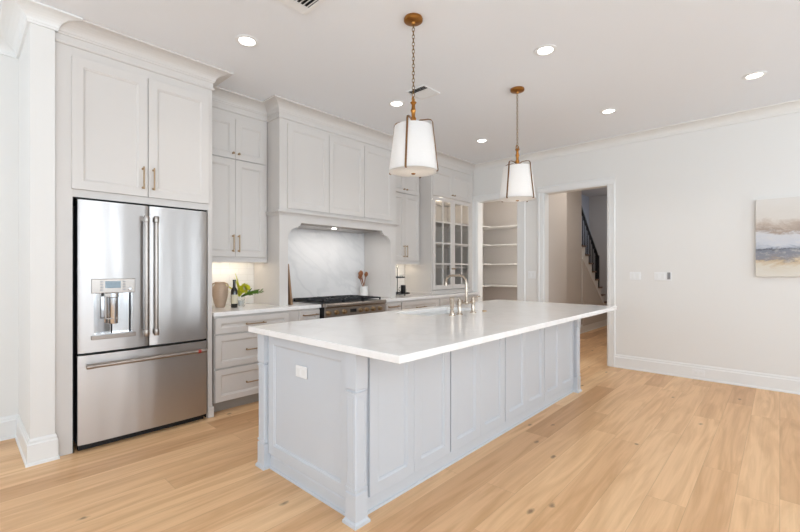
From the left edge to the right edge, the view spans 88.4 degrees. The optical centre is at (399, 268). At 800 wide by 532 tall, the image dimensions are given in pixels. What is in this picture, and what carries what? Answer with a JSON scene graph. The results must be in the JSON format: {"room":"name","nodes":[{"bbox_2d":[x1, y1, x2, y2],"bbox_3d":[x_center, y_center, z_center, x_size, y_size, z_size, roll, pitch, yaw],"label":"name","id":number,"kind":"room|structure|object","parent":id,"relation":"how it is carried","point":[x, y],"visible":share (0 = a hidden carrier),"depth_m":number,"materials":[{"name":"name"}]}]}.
{"room":"kitchen","nodes":[
{"label":"kitchen","id":0,"kind":"room"},
{"bbox_2d":[0,54,404,416],"bbox_3d":[-2.633,-0.212,3.613,0.110,3.020,10.140,0,0,43],"label":"wall","id":1,"kind":"structure","parent":0,"point":[9,66],"depth_m":3.16,"materials":[{"name":"paint"}]},
{"bbox_2d":[0,414,59,467],"bbox_3d":[-4.113,1.212,1.409,0.724,0.172,4.492,0,0,43],"label":"baseboard","id":2,"kind":"structure","parent":1,"relation":"attached to","point":[43,449],"depth_m":2.79,"materials":[{"name":"paint"}]},
{"bbox_2d":[0,0,82,58],"bbox_3d":[-4.038,-1.674,1.412,0.830,0.094,4.598,0,0,43],"label":"trim","id":3,"kind":"structure","parent":1,"relation":"attached to","point":[16,16],"depth_m":2.77,"materials":[{"name":"paint"}]},
{"bbox_2d":[212,86,267,262],"bbox_3d":[-1.735,-0.894,4.193,0.437,1.654,0.735,0,0,43],"label":"upper cabinet","id":4,"kind":"object","parent":1,"relation":"attached to","point":[239,121],"visible":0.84,"depth_m":4.15,"materials":[{"name":"paint"}]},
{"bbox_2d":[288,228,363,298],"bbox_3d":[-1.042,-0.088,5.254,0.021,0.944,1.578,0,0,43],"label":"backsplash","id":5,"kind":"structure","parent":1,"relation":"attached to","point":[321,263],"depth_m":5.31,"materials":[{"name":"white stone"}]},
{"bbox_2d":[254,95,399,305],"bbox_3d":[-0.801,-0.668,5.031,0.672,2.107,2.012,0,0,43],"label":"range hood","id":6,"kind":"object","parent":1,"relation":"attached to","point":[326,171],"visible":0.91,"depth_m":4.66,"materials":[{"name":"paint"}]},
{"bbox_2d":[396,176,419,264],"bbox_3d":[-0.029,-0.894,6.041,0.437,1.654,0.766,0,0,43],"label":"upper cabinet","id":7,"kind":"object","parent":1,"relation":"attached to","point":[407,188],"visible":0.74,"depth_m":6.03,"materials":[{"name":"paint"}]},
{"bbox_2d":[0,325,799,531],"bbox_3d":[1.684,1.323,3.889,6.400,0.050,16.400,0,0,43],"label":"floor","id":8,"kind":"structure","parent":0,"point":[633,450],"depth_m":2.58,"materials":[{"name":"brown wood"}]},
{"bbox_2d":[19,23,54,438],"bbox_3d":[-2.658,-0.212,3.003,0.700,3.020,0.128,0,0,43],"label":"wall pier","id":9,"kind":"object","parent":8,"relation":"on","point":[37,55],"visible":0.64,"depth_m":2.78,"materials":[{"name":"paint"}]},
{"bbox_2d":[73,198,206,450],"bbox_3d":[-2.173,0.398,3.403,0.750,1.800,0.885,0,0,43],"label":"refrigerator","id":10,"kind":"object","parent":8,"relation":"on","point":[140,271],"visible":1,"depth_m":3.13,"materials":[{"name":"grey metal"}]},
{"bbox_2d":[55,19,232,455],"bbox_3d":[-2.166,-0.212,3.452,0.806,3.019,1.196,0,0,43],"label":"tall cabinet","id":11,"kind":"object","parent":8,"relation":"on","point":[133,116],"visible":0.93,"depth_m":3.09,"materials":[{"name":"paint"}]},
{"bbox_2d":[212,311,288,411],"bbox_3d":[-1.613,0.861,4.136,0.691,0.875,0.759,0,0,43],"label":"base cabinet","id":12,"kind":"object","parent":8,"relation":"on","point":[235,367],"visible":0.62,"depth_m":3.81,"materials":[{"name":"paint"}]},
{"bbox_2d":[212,302,320,316],"bbox_3d":[-1.496,0.404,4.280,0.673,0.036,1.162,0,0,43],"label":"countertop","id":13,"kind":"structure","parent":12,"relation":"on","point":[251,308],"depth_m":4.08,"materials":[{"name":"white stone"}]},
{"bbox_2d":[212,282,228,307],"bbox_3d":[-1.806,0.259,4.133,0.153,0.254,0.153,0,0,43],"label":"vase","id":14,"kind":"object","parent":13,"relation":"on","point":[219,290],"visible":0.98,"depth_m":4.08,"materials":[{"name":"beige ceramic"}]},
{"bbox_2d":[231,280,237,307],"bbox_3d":[-1.654,0.246,4.106,0.064,0.278,0.064,0,0,43],"label":"wine bottle","id":15,"kind":"object","parent":13,"relation":"on","point":[234,293],"visible":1,"depth_m":4.08,"materials":[{"name":"black glass"}]},
{"bbox_2d":[238,295,244,306],"bbox_3d":[-1.643,0.328,4.235,0.090,0.115,0.090,0,0,43],"label":"glass jar","id":16,"kind":"object","parent":13,"relation":"on","point":[241,298],"visible":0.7,"depth_m":4.20,"materials":[{"name":"clear glass"}]},
{"bbox_2d":[227,274,263,295],"bbox_3d":[-1.605,0.166,4.220,0.410,0.250,0.113,0,0,-9],"label":"greenery","id":17,"kind":"object","parent":16,"relation":"in","point":[241,289],"visible":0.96,"depth_m":4.23,"materials":[{"name":"green plant"}]},
{"bbox_2d":[288,264,292,304],"bbox_3d":[-1.274,0.166,4.497,0.268,0.440,0.069,0,0,43],"label":"cutting board","id":18,"kind":"object","parent":13,"relation":"on","point":[290,301],"visible":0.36,"depth_m":4.41,"materials":[{"name":"brown wood"}]},
{"bbox_2d":[288,308,319,321],"bbox_3d":[-1.226,0.861,4.556,0.691,0.875,0.382,0,0,43],"label":"base cabinet","id":19,"kind":"object","parent":8,"relation":"on","point":[313,313],"visible":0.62,"depth_m":4.33,"materials":[{"name":"paint"}]},
{"bbox_2d":[292,295,385,318],"bbox_3d":[-0.731,0.821,4.993,0.763,0.954,0.917,0,0,43],"label":"gas range","id":20,"kind":"object","parent":8,"relation":"on","point":[338,305],"visible":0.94,"depth_m":4.78,"materials":[{"name":"metal"}]},
{"bbox_2d":[293,299,378,306],"bbox_3d":[-0.769,0.398,5.028,0.650,0.030,0.916,0,0,43],"label":"cooktop","id":21,"kind":"object","parent":20,"relation":"in","point":[321,302],"depth_m":4.78,"materials":[{"name":"black metal"}]},
{"bbox_2d":[384,301,400,311],"bbox_3d":[-0.335,0.861,5.521,0.691,0.875,0.380,0,0,43],"label":"base cabinet","id":22,"kind":"object","parent":8,"relation":"on","point":[396,305],"visible":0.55,"depth_m":5.33,"materials":[{"name":"paint"}]},
{"bbox_2d":[255,319,581,530],"bbox_3d":[0.490,0.859,3.545,0.999,0.878,3.179,0,0,43],"label":"kitchen island","id":23,"kind":"object","parent":8,"relation":"on","point":[359,433],"visible":0.69,"depth_m":2.52,"materials":[{"name":"paint"}]},
{"bbox_2d":[296,365,306,378],"bbox_3d":[-0.583,0.609,2.432,0.112,0.069,0.007,0,0,43],"label":"island outlet","id":24,"kind":"object","parent":23,"relation":"attached to","point":[301,371],"visible":1,"depth_m":2.43,"materials":[{"name":"white plastic"}]},
{"bbox_2d":[248,300,616,363],"bbox_3d":[0.598,0.396,3.438,1.359,0.036,3.240,0,0,43],"label":"island countertop","id":25,"kind":"structure","parent":23,"relation":"on","point":[397,336],"depth_m":2.70,"materials":[{"name":"white stone"}]},
{"bbox_2d":[414,310,457,315],"bbox_3d":[0.346,0.536,3.708,0.400,0.243,0.800,0,0,43],"label":"sink","id":26,"kind":"object","parent":25,"relation":"in","point":[446,311],"visible":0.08,"depth_m":3.97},
{"bbox_2d":[449,297,454,315],"bbox_3d":[0.421,0.304,3.324,0.052,0.148,0.052,0,0,43],"label":"sprayer","id":27,"kind":"object","parent":25,"relation":"on","point":[452,299],"visible":1,"depth_m":3.31,"materials":[{"name":"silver metal"}]},
{"bbox_2d":[444,274,479,314],"bbox_3d":[0.490,0.213,3.541,0.261,0.330,0.334,0,0,43],"label":"bridge faucet","id":28,"kind":"object","parent":25,"relation":"on","point":[459,302],"visible":1,"depth_m":3.48,"materials":[{"name":"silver metal"}]},
{"bbox_2d":[400,298,437,309],"bbox_3d":[0.064,0.861,5.953,0.691,0.875,0.794,0,0,43],"label":"base cabinet","id":29,"kind":"object","parent":8,"relation":"on","point":[420,303],"visible":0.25,"depth_m":5.72,"materials":[{"name":"paint"}]},
{"bbox_2d":[437,294,477,305],"bbox_3d":[0.710,0.861,6.653,0.691,0.875,1.109,0,0,43],"label":"base cabinet","id":30,"kind":"object","parent":8,"relation":"on","point":[443,300],"visible":0.15,"depth_m":6.35,"materials":[{"name":"paint"}]},
{"bbox_2d":[372,292,479,301],"bbox_3d":[0.303,0.404,6.229,0.673,0.036,2.294,0,0,43],"label":"countertop","id":31,"kind":"structure","parent":30,"relation":"on","point":[407,296],"depth_m":5.92,"materials":[{"name":"white stone"}]},
{"bbox_2d":[360,286,367,295],"bbox_3d":[-0.495,0.312,5.657,0.108,0.146,0.108,0,0,43],"label":"utensil crock","id":32,"kind":"object","parent":31,"relation":"on","point":[363,289],"visible":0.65,"depth_m":5.61,"materials":[{"name":"white ceramic"}]},
{"bbox_2d":[396,265,409,295],"bbox_3d":[-0.039,0.163,6.003,0.370,0.444,0.370,0,0,43],"label":"tiered tray","id":33,"kind":"object","parent":31,"relation":"on","point":[397,276],"visible":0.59,"depth_m":6.00,"materials":[{"name":"black metal"}]},
{"bbox_2d":[399,285,405,292],"bbox_3d":[0.038,0.297,5.979,0.085,0.123,0.082,0,0,43],"label":"mug","id":34,"kind":"object","parent":33,"relation":"on","point":[403,287],"visible":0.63,"depth_m":5.95,"materials":[{"name":"black ceramic"}]},
{"bbox_2d":[405,151,475,294],"bbox_3d":[0.654,-0.669,6.612,0.667,2.105,1.254,0,0,43],"label":"tall cabinet","id":35,"kind":"object","parent":31,"relation":"on","point":[445,196],"visible":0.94,"depth_m":6.45,"materials":[{"name":"paint"}]},
{"bbox_2d":[436,220,467,226],"bbox_3d":[0.635,-0.742,6.718,0.458,0.018,1.080,0,0,43],"label":"shelf","id":36,"kind":"object","parent":35,"relation":"attached to","point":[466,223],"depth_m":6.95,"materials":[{"name":"paint"}]},
{"bbox_2d":[436,243,467,247],"bbox_3d":[0.635,-0.382,6.718,0.458,0.018,1.080,0,0,43],"label":"shelf","id":37,"kind":"object","parent":35,"relation":"attached to","point":[437,245],"depth_m":6.85,"materials":[{"name":"paint"}]},
{"bbox_2d":[582,208,606,325],"bbox_3d":[4.055,-0.011,9.419,0.965,2.618,2.085,0,0,43],"label":"staircase","id":38,"kind":"structure","parent":8,"relation":"on","point":[591,289],"depth_m":8.73,"materials":[{"name":"paint"}]},
{"bbox_2d":[0,0,799,196],"bbox_3d":[2.774,-1.887,2.815,9.140,0.330,16.300,0,0,43],"label":"ceiling","id":39,"kind":"structure","parent":0,"point":[660,63],"depth_m":3.35,"materials":[{"name":"paint"}]},
{"bbox_2d":[235,34,258,46],"bbox_3d":[-1.154,-1.718,3.106,0.170,0.008,0.170,0,0,43],"label":"recessed light","id":40,"kind":"object","parent":39,"relation":"in","point":[244,40],"visible":1,"depth_m":3.10,"materials":[{"name":"white plastic"}]},
{"bbox_2d":[278,0,325,14],"bbox_3d":[-0.628,-1.715,2.574,0.295,0.014,0.292,0,0,43],"label":"ceiling vent","id":41,"kind":"object","parent":39,"relation":"in","point":[303,6],"visible":1,"depth_m":2.67,"materials":[{"name":"white plastic"}]},
{"bbox_2d":[389,100,404,106],"bbox_3d":[-0.034,-1.718,4.284,0.170,0.008,0.170,0,0,43],"label":"recessed light","id":42,"kind":"object","parent":39,"relation":"in","point":[395,103],"visible":1,"depth_m":4.28,"materials":[{"name":"white plastic"}]},
{"bbox_2d":[389,13,438,177],"bbox_3d":[0.092,-1.185,2.827,0.336,1.075,0.336,0,0,43],"label":"pendant lamp","id":43,"kind":"object","parent":39,"relation":"hanging from","point":[413,152],"visible":1,"depth_m":2.72,"materials":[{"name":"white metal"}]},
{"bbox_2d":[393,167,433,175],"bbox_3d":[0.092,-0.664,2.827,0.330,0.018,0.330,0,0,43],"label":"diffuser","id":44,"kind":"object","parent":43,"relation":"attached to","point":[397,171],"depth_m":2.78,"materials":[{"name":"white glass"}]},
{"bbox_2d":[406,85,439,99],"bbox_3d":[0.226,-1.715,4.009,0.225,0.014,0.250,0,0,43],"label":"ceiling vent","id":45,"kind":"object","parent":39,"relation":"in","point":[422,92],"visible":1,"depth_m":3.99,"materials":[{"name":"white plastic"}]},
{"bbox_2d":[476,139,487,142],"bbox_3d":[1.098,-1.718,5.518,0.170,0.008,0.170,0,0,43],"label":"recessed light","id":46,"kind":"object","parent":39,"relation":"in","point":[477,140],"visible":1,"depth_m":5.51,"materials":[{"name":"white plastic"}]},
{"bbox_2d":[499,86,535,201],"bbox_3d":[1.123,-1.185,3.937,0.336,1.075,0.336,0,0,-17],"label":"pendant lamp","id":47,"kind":"object","parent":39,"relation":"hanging from","point":[517,184],"visible":1,"depth_m":3.82,"materials":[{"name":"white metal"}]},
{"bbox_2d":[502,197,532,201],"bbox_3d":[1.123,-0.664,3.937,0.330,0.018,0.330,0,0,-17],"label":"diffuser","id":48,"kind":"object","parent":47,"relation":"attached to","point":[504,199],"depth_m":3.90,"materials":[{"name":"white glass"}]},
{"bbox_2d":[534,44,556,55],"bbox_3d":[1.144,-1.718,3.238,0.170,0.008,0.170,0,0,43],"label":"recessed light","id":49,"kind":"object","parent":39,"relation":"in","point":[544,50],"visible":1,"depth_m":3.23,"materials":[{"name":"white plastic"}]},
{"bbox_2d":[600,108,617,113],"bbox_3d":[2.276,-1.718,4.486,0.170,0.008,0.170,0,0,43],"label":"recessed light","id":50,"kind":"object","parent":39,"relation":"in","point":[609,110],"visible":1,"depth_m":4.48,"materials":[{"name":"white plastic"}]},
{"bbox_2d":[742,71,766,79],"bbox_3d":[3.154,-1.718,3.662,0.170,0.008,0.170,0,0,43],"label":"recessed light","id":51,"kind":"object","parent":39,"relation":"in","point":[754,75],"visible":1,"depth_m":3.66,"materials":[{"name":"white plastic"}]},
{"bbox_2d":[483,201,516,300],"bbox_3d":[1.876,-0.212,7.209,1.580,3.020,0.980,0,0,43],"label":"wall","id":52,"kind":"structure","parent":0,"point":[496,213],"depth_m":7.75,"materials":[{"name":"paint"}]},
{"bbox_2d":[483,225,516,229],"bbox_3d":[1.878,-0.758,7.158,1.488,0.020,0.888,0,0,43],"label":"shelf","id":53,"kind":"object","parent":52,"relation":"attached to","point":[506,226],"visible":0.29,"depth_m":7.43,"materials":[{"name":"paint"}]},
{"bbox_2d":[483,244,516,246],"bbox_3d":[1.878,-0.430,7.158,1.488,0.020,0.888,0,0,43],"label":"shelf","id":54,"kind":"object","parent":52,"relation":"attached to","point":[484,245],"visible":0.27,"depth_m":7.38,"materials":[{"name":"paint"}]},
{"bbox_2d":[483,284,516,286],"bbox_3d":[1.878,0.308,7.158,1.488,0.020,0.888,0,0,43],"label":"shelf","id":55,"kind":"object","parent":52,"relation":"attached to","point":[484,285],"visible":0.33,"depth_m":7.39,"materials":[{"name":"paint"}]},
{"bbox_2d":[483,263,516,264],"bbox_3d":[1.878,-0.085,7.158,1.488,0.020,0.888,0,0,43],"label":"shelf","id":56,"kind":"object","parent":52,"relation":"attached to","point":[509,263],"visible":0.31,"depth_m":7.30,"materials":[{"name":"paint"}]},
{"bbox_2d":[549,192,566,302],"bbox_3d":[2.479,-0.352,6.653,0.060,3.300,0.980,0,0,43],"label":"wall","id":57,"kind":"structure","parent":0,"point":[557,202],"depth_m":6.73,"materials":[{"name":"paint"}]},
{"bbox_2d":[567,191,581,324],"bbox_3d":[3.112,-0.352,7.796,0.100,3.300,1.560,0,0,43],"label":"wall","id":58,"kind":"structure","parent":0,"point":[574,199],"depth_m":8.05,"materials":[{"name":"paint"}]},
{"bbox_2d":[580,319,606,333],"bbox_3d":[3.829,1.212,8.482,0.024,0.172,3.540,0,0,43],"label":"baseboard","id":59,"kind":"structure","parent":58,"relation":"attached to","point":[586,328],"depth_m":8.77,"materials":[{"name":"paint"}]},
{"bbox_2d":[582,194,588,253],"bbox_3d":[4.089,-0.352,10.256,0.100,3.300,3.580,0,0,43],"label":"wall","id":60,"kind":"structure","parent":0,"point":[585,199],"depth_m":11.24,"materials":[{"name":"paint"}]},
{"bbox_2d":[589,195,606,300],"bbox_3d":[6.739,-0.352,10.178,3.900,3.300,0.100,0,0,43],"label":"wall","id":61,"kind":"structure","parent":0,"point":[597,204],"depth_m":11.26,"materials":[{"name":"paint"}]},
{"bbox_2d":[473,112,799,377],"bbox_3d":[4.098,-0.212,4.396,9.340,3.020,0.140,0,0,43],"label":"wall","id":62,"kind":"structure","parent":0,"point":[685,203],"depth_m":4.85,"materials":[{"name":"paint"}]},
{"bbox_2d":[472,193,524,300],"bbox_3d":[1.613,0.038,6.676,0.955,2.520,0.170,0,0,43],"label":"door frame","id":63,"kind":"structure","parent":62,"relation":"in","point":[477,204],"depth_m":6.88,"materials":[{"name":"paint"}]},
{"bbox_2d":[528,271,535,278],"bbox_3d":[1.996,0.091,6.233,0.120,0.110,0.010,0,0,43],"label":"light switch","id":64,"kind":"object","parent":62,"relation":"attached to","point":[531,274],"visible":1,"depth_m":6.22,"materials":[{"name":"white plastic"}]},
{"bbox_2d":[537,176,614,366],"bbox_3d":[2.502,0.038,5.856,1.065,2.520,0.170,0,0,43],"label":"door frame","id":65,"kind":"structure","parent":62,"relation":"in","point":[543,193],"depth_m":5.73,"materials":[{"name":"paint"}]},
{"bbox_2d":[630,272,640,279],"bbox_3d":[3.021,0.091,5.287,0.125,0.100,0.010,0,0,43],"label":"light switch","id":66,"kind":"object","parent":62,"relation":"attached to","point":[633,275],"visible":1,"depth_m":5.28,"materials":[{"name":"white plastic"}]},
{"bbox_2d":[474,99,799,171],"bbox_3d":[4.241,-1.674,4.080,8.300,0.094,0.130,0,0,43],"label":"trim","id":67,"kind":"structure","parent":62,"relation":"attached to","point":[793,106],"depth_m":5.06,"materials":[{"name":"paint"}]},
{"bbox_2d":[654,272,665,279],"bbox_3d":[3.223,0.091,5.100,0.125,0.100,0.010,0,0,43],"label":"light switch","id":68,"kind":"object","parent":62,"relation":"attached to","point":[657,275],"visible":1,"depth_m":5.10,"materials":[{"name":"white plastic"}]},
{"bbox_2d":[666,272,671,280],"bbox_3d":[3.293,0.091,5.036,0.055,0.105,0.010,0,0,43],"label":"keypad","id":69,"kind":"object","parent":62,"relation":"attached to","point":[668,274],"visible":1,"depth_m":5.03,"materials":[{"name":"white plastic"}]},
{"bbox_2d":[615,354,799,394],"bbox_3d":[5.086,1.212,3.373,6.100,0.172,0.024,0,0,43],"label":"baseboard","id":70,"kind":"structure","parent":62,"relation":"attached to","point":[773,382],"depth_m":4.72,"materials":[{"name":"paint"}]},
{"bbox_2d":[756,196,799,276],"bbox_3d":[4.311,-0.333,4.076,1.192,0.828,0.039,0,0,43],"label":"painting","id":71,"kind":"object","parent":62,"relation":"attached to","point":[777,219],"visible":1,"depth_m":4.34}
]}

